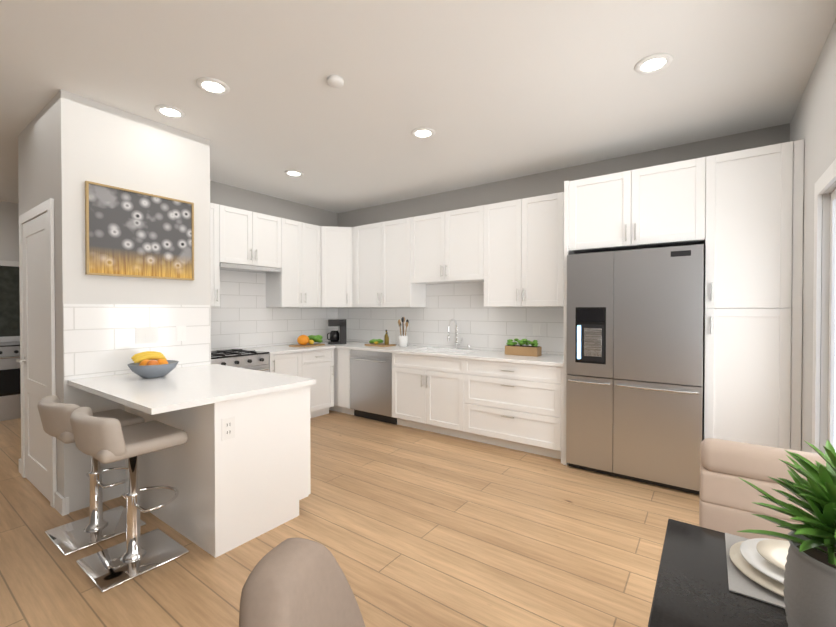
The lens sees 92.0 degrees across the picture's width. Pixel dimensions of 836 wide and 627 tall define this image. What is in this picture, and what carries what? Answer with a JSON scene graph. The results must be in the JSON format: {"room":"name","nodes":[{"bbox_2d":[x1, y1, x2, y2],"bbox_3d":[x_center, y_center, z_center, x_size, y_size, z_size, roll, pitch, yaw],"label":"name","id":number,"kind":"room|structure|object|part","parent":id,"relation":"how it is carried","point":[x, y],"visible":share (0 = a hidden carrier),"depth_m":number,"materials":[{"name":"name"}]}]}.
{"room":"dining room and kitchen","nodes":[
{"label":"dining room and kitchen","id":0,"kind":"room"},
{"bbox_2d":[0,201,19,342],"bbox_3d":[-5.659,-0.097,5.268,0.100,2.790,6.500,0,1,36],"label":"wall","id":1,"kind":"structure","parent":0,"point":[9,231],"depth_m":5.42,"materials":[{"name":"paint"}]},
{"bbox_2d":[0,260,19,341],"bbox_3d":[-5.576,-0.162,5.270,0.028,1.080,1.740,0,1,36],"label":"window","id":2,"kind":"structure","parent":1,"relation":"in","point":[9,305],"depth_m":5.41,"materials":[{"name":"white"}]},
{"bbox_2d":[18,90,210,512],"bbox_3d":[-2.540,-0.077,3.396,1.210,2.790,0.970,0,1,36],"label":"wall","id":3,"kind":"structure","parent":0,"point":[69,144],"depth_m":2.86,"materials":[{"name":"paint"}]},
{"bbox_2d":[16,212,49,500],"bbox_3d":[-2.859,0.303,2.991,0.760,2.022,0.064,0,1,36],"label":"closet door","id":4,"kind":"structure","parent":3,"relation":"in","point":[35,360],"depth_m":3.02,"materials":[{"name":"white wood"}]},
{"bbox_2d":[19,198,56,507],"bbox_3d":[-2.846,0.270,3.008,0.908,2.104,0.020,0,1,36],"label":"door frame","id":5,"kind":"structure","parent":3,"relation":"attached to","point":[47,206],"depth_m":2.76,"materials":[{"name":"white wood"}]},
{"bbox_2d":[19,458,68,515],"bbox_3d":[-2.307,1.268,2.900,10.102,0.110,2.629,0,1,11],"label":"baseboard","id":6,"kind":"structure","parent":3,"relation":"attached to","point":[61,505],"depth_m":2.67,"materials":[{"name":"white wood"}]},
{"bbox_2d":[63,304,209,379],"bbox_3d":[-2.045,0.184,3.037,0.012,0.504,0.958,0,1,36],"label":"backsplash","id":7,"kind":"structure","parent":3,"relation":"attached to","point":[105,339],"depth_m":2.93,"materials":[{"name":"tile"}]},
{"bbox_2d":[85,181,193,279],"bbox_3d":[-2.043,-0.583,3.014,0.032,0.630,0.700,0,1,36],"label":"framed art","id":8,"kind":"object","parent":3,"relation":"attached to","point":[130,233],"visible":0.94,"depth_m":2.97,"materials":[{"name":"fabric"}]},
{"bbox_2d":[210,181,337,348],"bbox_3d":[-1.963,-0.095,5.094,0.100,2.790,2.460,0,1,36],"label":"wall","id":9,"kind":"structure","parent":0,"point":[232,196],"depth_m":5.10,"materials":[{"name":"paint"}]},
{"bbox_2d":[210,203,225,306],"bbox_3d":[-2.348,-0.610,4.185,0.328,1.080,0.534,0,1,36],"label":"upper cabinet","id":10,"kind":"object","parent":9,"relation":"attached to","point":[216,267],"depth_m":4.22,"materials":[{"name":"white wood"}]},
{"bbox_2d":[218,204,277,270],"bbox_3d":[-2.004,-0.850,4.661,0.328,0.610,0.760,0,1,36],"label":"upper cabinet","id":11,"kind":"object","parent":9,"relation":"attached to","point":[248,240],"depth_m":4.52,"materials":[{"name":"white wood"}]},
{"bbox_2d":[211,270,337,350],"bbox_3d":[-1.917,-0.067,5.063,0.006,0.963,2.452,0,1,36],"label":"backsplash","id":12,"kind":"structure","parent":9,"relation":"attached to","point":[243,316],"depth_m":4.94,"materials":[{"name":"tile"}]},
{"bbox_2d":[258,217,320,306],"bbox_3d":[-1.621,-0.621,5.194,0.328,1.080,0.667,0,1,36],"label":"upper cabinet","id":13,"kind":"object","parent":9,"relation":"attached to","point":[283,255],"depth_m":5.06,"materials":[{"name":"white wood"}]},
{"bbox_2d":[0,410,699,626],"bbox_3d":[-1.881,1.357,2.572,9.400,0.060,6.720,0,1,36],"label":"floor","id":14,"kind":"structure","parent":0,"point":[405,526],"depth_m":2.33,"materials":[{"name":"brown wood"}]},
{"bbox_2d":[0,342,20,420],"bbox_3d":[-5.280,0.843,5.042,0.710,0.915,0.760,0,1,36],"label":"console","id":15,"kind":"object","parent":14,"relation":"on","point":[10,399],"visible":0.54,"depth_m":4.94,"materials":[{"name":"silver metal"}]},
{"bbox_2d":[37,395,145,555],"bbox_3d":[-1.991,0.913,2.466,0.439,0.830,0.473,0,1,36],"label":"bar stool","id":16,"kind":"object","parent":14,"relation":"on","point":[98,525],"visible":0.75,"depth_m":2.43,"materials":[{"name":"silver metal"}]},
{"bbox_2d":[70,407,188,592],"bbox_3d":[-1.558,0.916,2.178,0.439,0.830,0.473,0,1,36],"label":"bar stool","id":17,"kind":"object","parent":14,"relation":"on","point":[136,553],"visible":1,"depth_m":2.14,"materials":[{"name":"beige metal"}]},
{"bbox_2d":[123,404,167,524],"bbox_3d":[-1.661,0.895,2.995,0.692,0.854,0.650,0,1,36],"label":"base cabinet","id":18,"kind":"object","parent":14,"relation":"on","point":[150,465],"depth_m":2.66,"materials":[{"name":"white wood"}]},
{"bbox_2d":[164,384,311,557],"bbox_3d":[-1.194,0.898,2.658,0.693,0.854,0.650,0,1,36],"label":"base cabinet","id":19,"kind":"object","parent":14,"relation":"on","point":[234,469],"depth_m":2.38,"materials":[{"name":"white wood"}]},
{"bbox_2d":[68,364,315,415],"bbox_3d":[-1.502,0.456,2.684,1.308,0.030,0.980,0,1,36],"label":"countertop","id":20,"kind":"structure","parent":19,"relation":"on","point":[196,386],"depth_m":2.48,"materials":[{"name":"white stone"}]},
{"bbox_2d":[127,351,178,377],"bbox_3d":[-1.833,0.353,2.799,0.300,0.171,0.300,0,1,36],"label":"fruit bowl","id":21,"kind":"object","parent":20,"relation":"on","point":[150,364],"visible":1,"depth_m":2.75,"materials":[{"name":"grey ceramic"}]},
{"bbox_2d":[211,349,268,371],"bbox_3d":[-2.072,0.859,4.259,0.691,0.901,0.760,0,1,36],"label":"range","id":22,"kind":"object","parent":14,"relation":"on","point":[250,359],"visible":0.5,"depth_m":4.22,"materials":[{"name":"silver metal"}]},
{"bbox_2d":[243,344,334,417],"bbox_3d":[-1.842,0.863,4.622,0.655,0.885,1.808,0,1,36],"label":"base cabinet","id":23,"kind":"object","parent":14,"relation":"on","point":[316,362],"visible":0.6,"depth_m":4.93,"materials":[{"name":"white wood"}]},
{"bbox_2d":[289,335,324,346],"bbox_3d":[-1.413,0.340,5.160,0.260,0.147,0.382,0,1,26],"label":"cutting board","id":24,"kind":"object","parent":23,"relation":"on","point":[305,341],"visible":1,"depth_m":5.08,"materials":[{"name":"brown wood"}]},
{"bbox_2d":[239,538,364,626],"bbox_3d":[-0.083,0.955,0.894,0.598,0.781,0.400,0,1,13],"label":"dining chair","id":25,"kind":"object","parent":14,"relation":"on","point":[296,582],"visible":1,"depth_m":0.92,"materials":[{"name":"beige fabric"}]},
{"bbox_2d":[329,347,337,411],"bbox_3d":[-1.115,0.867,5.628,0.658,0.855,0.616,0,1,36],"label":"base cabinet","id":26,"kind":"object","parent":14,"relation":"on","point":[335,408],"depth_m":5.24,"materials":[{"name":"white wood"}]},
{"bbox_2d":[338,347,381,414],"bbox_3d":[-0.763,0.870,5.375,0.209,0.855,0.616,0,1,36],"label":"base cabinet","id":27,"kind":"object","parent":14,"relation":"on","point":[343,356],"depth_m":5.13,"materials":[{"name":"white wood"}]},
{"bbox_2d":[350,349,396,424],"bbox_3d":[-0.415,0.874,5.092,0.681,0.853,0.651,0,1,36],"label":"dishwasher","id":28,"kind":"object","parent":14,"relation":"on","point":[370,384],"visible":0.52,"depth_m":4.86,"materials":[{"name":"grey metal"}]},
{"bbox_2d":[392,347,465,438],"bbox_3d":[0.263,0.878,4.634,0.949,0.855,0.618,0,1,36],"label":"base cabinet","id":29,"kind":"object","parent":14,"relation":"on","point":[429,392],"depth_m":4.36,"materials":[{"name":"white wood"}]},
{"bbox_2d":[466,359,562,463],"bbox_3d":[1.026,0.883,4.084,1.049,0.855,0.618,0,1,36],"label":"base cabinet","id":30,"kind":"object","parent":14,"relation":"on","point":[501,399],"depth_m":3.79,"materials":[{"name":"white wood"}]},
{"bbox_2d":[321,341,563,366],"bbox_3d":[0.028,0.434,4.783,3.495,0.030,0.643,0,1,36],"label":"countertop","id":31,"kind":"structure","parent":30,"relation":"on","point":[442,352],"depth_m":4.28,"materials":[{"name":"white stone"}]},
{"bbox_2d":[327,319,346,343],"bbox_3d":[-1.106,0.245,5.495,0.260,0.330,0.180,0,1,-9],"label":"coffee maker","id":32,"kind":"object","parent":31,"relation":"on","point":[334,334],"visible":1,"depth_m":5.42,"materials":[{"name":"black plastic"}]},
{"bbox_2d":[365,330,395,346],"bbox_3d":[-0.486,0.311,5.181,0.340,0.205,0.220,0,1,36],"label":"cutting board","id":33,"kind":"object","parent":31,"relation":"on","point":[376,342],"visible":1,"depth_m":5.13,"materials":[{"name":"brown wood"}]},
{"bbox_2d":[398,317,408,346],"bbox_3d":[-0.183,0.228,5.035,0.152,0.373,0.116,0,1,36],"label":"utensil crock","id":34,"kind":"object","parent":31,"relation":"on","point":[403,340],"visible":1,"depth_m":5.00,"materials":[{"name":"white ceramic"}]},
{"bbox_2d":[505,338,541,356],"bbox_3d":[1.077,0.342,4.134,0.340,0.165,0.139,0,1,36],"label":"planter","id":35,"kind":"object","parent":31,"relation":"on","point":[534,349],"visible":1,"depth_m":4.08,"materials":[{"name":"brown wood"}]},
{"bbox_2d":[566,244,704,494],"bbox_3d":[1.826,0.405,3.402,0.948,1.827,0.724,0,1,36],"label":"fridge","id":36,"kind":"object","parent":14,"relation":"on","point":[635,372],"visible":0.96,"depth_m":3.11,"materials":[{"name":"grey metal"}]},
{"bbox_2d":[648,519,787,626],"bbox_3d":[1.040,0.976,0.266,1.570,0.750,1.100,0,1,36],"label":"dining table","id":37,"kind":"object","parent":14,"relation":"on","point":[692,587],"visible":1,"depth_m":0.86,"materials":[{"name":"black wood"}]},
{"bbox_2d":[725,533,789,608],"bbox_3d":[0.915,0.570,0.851,0.420,0.048,0.270,0,1,36],"label":"place setting","id":38,"kind":"object","parent":37,"relation":"on","point":[756,568],"visible":0.56,"depth_m":0.91,"materials":[{"name":"beige ceramic"}]},
{"bbox_2d":[737,440,835,626],"bbox_3d":[0.722,0.396,0.665,0.314,0.400,0.262,0,1,36],"label":"potted plant","id":39,"kind":"object","parent":37,"relation":"on","point":[809,582],"visible":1,"depth_m":0.67,"materials":[{"name":"green plant"}]},
{"bbox_2d":[703,139,803,450],"bbox_3d":[2.475,0.092,3.031,0.520,2.460,0.618,0,1,36],"label":"tall cabinet","id":40,"kind":"object","parent":14,"relation":"on","point":[738,215],"depth_m":2.77,"materials":[{"name":"white wood"}]},
{"bbox_2d":[699,438,825,540],"bbox_3d":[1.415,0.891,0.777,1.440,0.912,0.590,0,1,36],"label":"dining chair","id":41,"kind":"object","parent":14,"relation":"on","point":[727,496],"visible":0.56,"depth_m":1.28,"materials":[{"name":"beige leather"}]},
{"bbox_2d":[0,0,835,212],"bbox_3d":[-1.881,-1.503,2.542,9.400,0.080,6.720,0,1,36],"label":"ceiling","id":42,"kind":"structure","parent":0,"point":[489,91],"depth_m":2.51,"materials":[{"name":"paint"}]},
{"bbox_2d":[154,105,185,118],"bbox_3d":[-1.796,-1.460,2.926,0.196,0.012,0.196,0,1,36],"label":"recessed light","id":43,"kind":"object","parent":42,"relation":"in","point":[169,111],"visible":0.98,"depth_m":2.92,"materials":[{"name":"white plastic"}]},
{"bbox_2d":[196,77,229,94],"bbox_3d":[-1.315,-1.457,2.592,0.196,0.012,0.196,0,1,36],"label":"recessed light","id":44,"kind":"object","parent":42,"relation":"in","point":[212,86],"visible":1,"depth_m":2.58,"materials":[{"name":"white plastic"}]},
{"bbox_2d":[284,170,303,176],"bbox_3d":[-1.305,-1.474,4.248,0.196,0.012,0.196,0,1,36],"label":"recessed light","id":45,"kind":"object","parent":42,"relation":"in","point":[295,173],"visible":1,"depth_m":4.24,"materials":[{"name":"white plastic"}]},
{"bbox_2d":[327,75,343,87],"bbox_3d":[-0.516,-1.447,2.521,0.100,0.030,0.100,0,1,36],"label":"smoke detector","id":46,"kind":"object","parent":42,"relation":"attached to","point":[335,81],"visible":0.96,"depth_m":2.50,"materials":[{"name":"white plastic"}]},
{"bbox_2d":[411,127,434,138],"bbox_3d":[0.042,-1.464,3.278,0.196,0.012,0.196,0,1,36],"label":"recessed light","id":47,"kind":"object","parent":42,"relation":"in","point":[423,132],"visible":1,"depth_m":3.26,"materials":[{"name":"white plastic"}]},
{"bbox_2d":[634,53,672,73],"bbox_3d":[1.374,-1.454,2.355,0.196,0.012,0.196,0,1,36],"label":"recessed light","id":48,"kind":"object","parent":42,"relation":"in","point":[653,63],"visible":0.96,"depth_m":2.35,"materials":[{"name":"white plastic"}]},
{"bbox_2d":[338,123,789,439],"bbox_3d":[-0.395,-0.099,5.542,8.320,2.790,0.100,0,1,36],"label":"wall","id":49,"kind":"structure","parent":0,"point":[541,184],"depth_m":4.20,"materials":[{"name":"paint"}]},
{"bbox_2d":[321,226,352,307],"bbox_3d":[-1.106,-0.625,5.609,0.678,1.080,0.610,0,1,36],"label":"upper cabinet","id":50,"kind":"object","parent":49,"relation":"attached to","point":[336,242],"depth_m":5.40,"materials":[{"name":"white wood"}]},
{"bbox_3d":[-1.097,-0.623,5.402,0.280,1.076,0.280,0,1,36],"label":"diagonal wall cabinets","id":51,"kind":"part","parent":50,"relation":"part of","materials":[{"name":"white wood"}]},
{"bbox_2d":[353,217,425,306],"bbox_3d":[-0.375,-0.621,5.256,1.057,1.080,0.328,0,1,36],"label":"upper cabinet","id":52,"kind":"object","parent":49,"relation":"attached to","point":[382,251],"depth_m":5.09,"materials":[{"name":"white wood"}]},
{"bbox_2d":[413,205,484,283],"bbox_3d":[0.400,-0.761,4.696,0.970,0.790,0.328,0,1,36],"label":"upper cabinet","id":53,"kind":"object","parent":49,"relation":"attached to","point":[449,246],"depth_m":4.53,"materials":[{"name":"white wood"}]},
{"bbox_2d":[338,282,563,354],"bbox_3d":[0.215,0.024,5.033,3.489,0.783,0.010,0,1,36],"label":"backsplash","id":54,"kind":"structure","parent":49,"relation":"attached to","point":[480,326],"depth_m":4.82,"materials":[{"name":"tile"}]},
{"bbox_2d":[477,192,563,306],"bbox_3d":[1.134,-0.610,4.169,0.956,1.080,0.328,0,1,36],"label":"upper cabinet","id":55,"kind":"object","parent":49,"relation":"attached to","point":[509,253],"depth_m":4.01,"materials":[{"name":"white wood"}]},
{"bbox_2d":[567,157,706,254],"bbox_3d":[1.874,-0.842,3.454,0.962,0.600,0.618,0,1,36],"label":"upper cabinet","id":56,"kind":"object","parent":49,"relation":"attached to","point":[665,205],"depth_m":3.17,"materials":[{"name":"white wood"}]},
{"bbox_2d":[790,18,835,453],"bbox_3d":[2.261,-0.064,2.198,0.100,2.790,2.220,0,1,36],"label":"wall","id":57,"kind":"structure","parent":0,"point":[813,123],"depth_m":2.33,"materials":[{"name":"paint"}]},
{"bbox_2d":[812,159,835,453],"bbox_3d":[1.942,0.105,1.814,0.107,1.660,1.160,0,1,36],"label":"window","id":58,"kind":"structure","parent":57,"relation":"in","point":[826,180],"depth_m":2.18,"materials":[{"name":"white"}]}
]}

